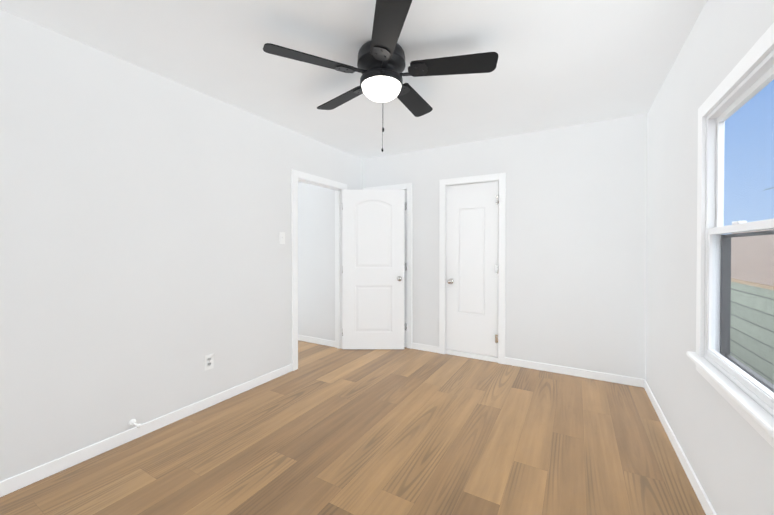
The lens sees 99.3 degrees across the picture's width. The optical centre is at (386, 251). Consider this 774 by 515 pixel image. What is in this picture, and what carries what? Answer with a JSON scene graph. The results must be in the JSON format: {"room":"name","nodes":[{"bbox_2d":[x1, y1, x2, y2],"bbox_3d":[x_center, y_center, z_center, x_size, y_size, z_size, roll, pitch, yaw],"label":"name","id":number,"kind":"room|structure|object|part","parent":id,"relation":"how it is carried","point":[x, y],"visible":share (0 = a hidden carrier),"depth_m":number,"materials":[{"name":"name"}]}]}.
{"room":"empty bedroom","nodes":[
{"label":"empty bedroom","id":0,"kind":"room"},
{"bbox_2d":[0,9,362,481],"bbox_3d":[-1.475,0.001,2.567,0.120,2.440,4.640,0,1,30],"label":"wall","id":1,"kind":"structure","parent":0,"point":[145,255],"depth_m":2.10,"materials":[{"name":"paint"}]},
{"bbox_2d":[129,419,141,427],"bbox_3d":[-1.615,1.113,2.115,0.100,0.042,0.042,0,1,30],"label":"door stop","id":2,"kind":"object","parent":1,"relation":"attached to","point":[132,422],"visible":1,"depth_m":2.12,"materials":[{"name":"white plastic"}]},
{"bbox_2d":[0,364,291,496],"bbox_3d":[-1.738,1.189,1.986,0.015,0.075,3.113,0,1,30],"label":"baseboard","id":3,"kind":"structure","parent":1,"relation":"attached to","point":[24,479],"depth_m":2.08,"materials":[{"name":"white paint"}]},
{"bbox_2d":[205,353,213,370],"bbox_3d":[-1.397,0.869,2.583,0.007,0.115,0.070,0,1,30],"label":"duplex electrical outlet","id":4,"kind":"object","parent":1,"relation":"attached to","point":[209,361],"visible":1,"depth_m":2.58,"materials":[{"name":"white plastic"}]},
{"bbox_2d":[279,232,284,243],"bbox_3d":[-1.022,-0.130,3.217,0.016,0.115,0.070,0,1,30],"label":"light switch","id":5,"kind":"object","parent":1,"relation":"attached to","point":[281,237],"visible":1,"depth_m":3.21,"materials":[{"name":"white plastic"}]},
{"bbox_2d":[291,169,346,370],"bbox_3d":[-0.791,0.189,3.756,0.156,2.042,0.914,0,1,30],"label":"door frame","id":6,"kind":"structure","parent":1,"relation":"attached to","point":[310,179],"depth_m":3.67,"materials":[{"name":"white paint"}]},
{"bbox_2d":[342,190,404,348],"bbox_3d":[-0.169,0.223,4.029,0.767,1.950,0.171,0,1,0],"label":"open door","id":7,"kind":"structure","parent":6,"relation":"attached to","point":[373,269],"depth_m":4.01,"materials":[{"name":"white paint"}]},
{"bbox_2d":[298,182,334,340],"bbox_3d":[-0.961,-0.015,4.383,0.800,2.440,0.120,0,1,30],"label":"wall","id":8,"kind":"structure","parent":0,"point":[316,261],"depth_m":4.29,"materials":[{"name":"paint"}]},
{"bbox_2d":[298,335,334,346],"bbox_3d":[-0.930,1.168,4.297,0.650,0.075,0.015,0,1,30],"label":"baseboard","id":9,"kind":"structure","parent":8,"relation":"attached to","point":[331,343],"depth_m":4.29,"materials":[{"name":"white paint"}]},
{"bbox_2d":[0,340,705,514],"bbox_3d":[-0.486,1.251,2.010,4.160,0.050,4.640,0,1,30],"label":"floor","id":10,"kind":"structure","parent":0,"point":[324,430],"depth_m":2.00,"materials":[{"name":"wood"}]},
{"bbox_2d":[0,0,706,159],"bbox_3d":[-0.486,-1.239,1.987,4.160,0.050,4.640,0,1,30],"label":"ceiling","id":11,"kind":"structure","parent":0,"point":[563,63],"depth_m":2.02,"materials":[{"name":"paint"}]},
{"bbox_2d":[263,0,497,151],"bbox_3d":[-0.007,-0.928,2.038,1.301,0.572,1.244,0,1,30],"label":"ceiling fan","id":12,"kind":"object","parent":11,"relation":"hanging from","point":[381,64],"visible":1,"depth_m":1.89,"materials":[{"name":"black metal"}]},
{"bbox_3d":[-0.034,-0.961,1.995,0.240,0.086,0.240,0,1,30],"label":"lamp shade","id":13,"kind":"part","parent":12,"relation":"part of","materials":[{"name":"white glass"}]},
{"bbox_2d":[363,114,646,378],"bbox_3d":[1.022,-0.009,3.738,3.040,2.440,0.120,0,1,30],"label":"wall","id":14,"kind":"structure","parent":0,"point":[575,258],"depth_m":3.27,"materials":[{"name":"paint"}]},
{"bbox_2d":[404,190,406,342],"bbox_3d":[-0.001,0.190,4.243,0.576,1.912,0.103,0,1,30],"label":"closet door","id":15,"kind":"structure","parent":14,"relation":"in","point":[405,271],"depth_m":4.13,"materials":[{"name":"white paint"}]},
{"bbox_2d":[412,343,438,352],"bbox_3d":[0.467,1.171,3.992,0.360,0.075,0.012,0,1,30],"label":"baseboard","id":16,"kind":"structure","parent":14,"relation":"attached to","point":[417,346],"depth_m":3.99,"materials":[{"name":"white paint"}]},
{"bbox_2d":[363,173,505,363],"bbox_3d":[0.494,0.182,4.004,1.824,2.052,0.088,0,1,30],"label":"trim","id":17,"kind":"structure","parent":14,"relation":"attached to","point":[501,179],"depth_m":3.85,"materials":[{"name":"white paint"}]},
{"bbox_2d":[446,181,498,356],"bbox_3d":[0.946,0.195,3.699,0.600,1.912,0.103,0,1,30],"label":"closet door","id":18,"kind":"structure","parent":14,"relation":"in","point":[471,268],"depth_m":3.71,"materials":[{"name":"white paint"}]},
{"bbox_2d":[505,357,639,386],"bbox_3d":[1.774,1.178,3.239,1.168,0.075,0.015,0,1,30],"label":"baseboard","id":19,"kind":"structure","parent":14,"relation":"attached to","point":[626,380],"depth_m":3.20,"materials":[{"name":"white paint"}]},
{"bbox_2d":[645,0,773,514],"bbox_3d":[1.238,0.015,1.007,0.058,2.440,4.640,0,1,30],"label":"wall","id":20,"kind":"structure","parent":0,"point":[727,448],"depth_m":1.79,"materials":[{"name":"paint"}]},
{"bbox_2d":[640,379,716,514],"bbox_3d":[1.205,1.198,1.036,0.015,0.075,4.400,0,1,30],"label":"baseboard","id":21,"kind":"structure","parent":20,"relation":"attached to","point":[704,501],"depth_m":1.88,"materials":[{"name":"white paint"}]},
{"bbox_2d":[686,23,773,447],"bbox_3d":[1.392,-0.055,1.295,0.129,1.317,0.857,0,1,30],"label":"window","id":22,"kind":"structure","parent":20,"relation":"in","point":[722,278],"depth_m":1.47,"materials":[{"name":"white plastic"}]},
{"bbox_3d":[1.382,0.190,1.294,0.028,0.617,0.650,0,1,30],"label":"window sash","id":23,"kind":"part","parent":22,"relation":"part of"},
{"bbox_3d":[1.408,-0.353,1.274,0.022,0.550,0.650,0,1,30],"label":"window sash","id":24,"kind":"part","parent":22,"relation":"part of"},
{"bbox_3d":[1.430,0.211,1.267,0.032,0.575,0.652,0,1,30],"label":"screen frame","id":25,"kind":"part","parent":22,"relation":"part of","materials":[{"name":"grey plastic"}]},
{"label":"outside","id":26,"kind":"structure","parent":0,"visible":0},
{"bbox_2d":[731,229,773,285],"bbox_3d":[5.465,-0.157,2.957,2.500,1.150,16.000,0,1,30],"label":"neighbor roof","id":27,"kind":"structure","parent":26,"point":[759,260],"depth_m":5.54,"materials":[{"name":"beige"}]},
{"bbox_2d":[731,278,773,289],"bbox_3d":[4.451,0.442,3.546,0.080,0.060,16.000,0,1,30],"label":"fascia","id":28,"kind":"object","parent":27,"relation":"attached to","point":[750,283],"depth_m":4.37,"materials":[{"name":"brown wood"}]},
{"bbox_3d":[6.180,1.957,1.411,8.000,0.050,18.000,0,1,30],"label":"ground","id":29,"kind":"structure","parent":26,"visible":0},
{"bbox_2d":[730,281,773,384],"bbox_3d":[4.512,1.193,3.518,0.100,1.440,16.000,0,1,30],"label":"neighbor siding","id":30,"kind":"object","parent":29,"relation":"on","point":[764,333],"depth_m":4.51,"materials":[{"name":"green wood"}]}
]}

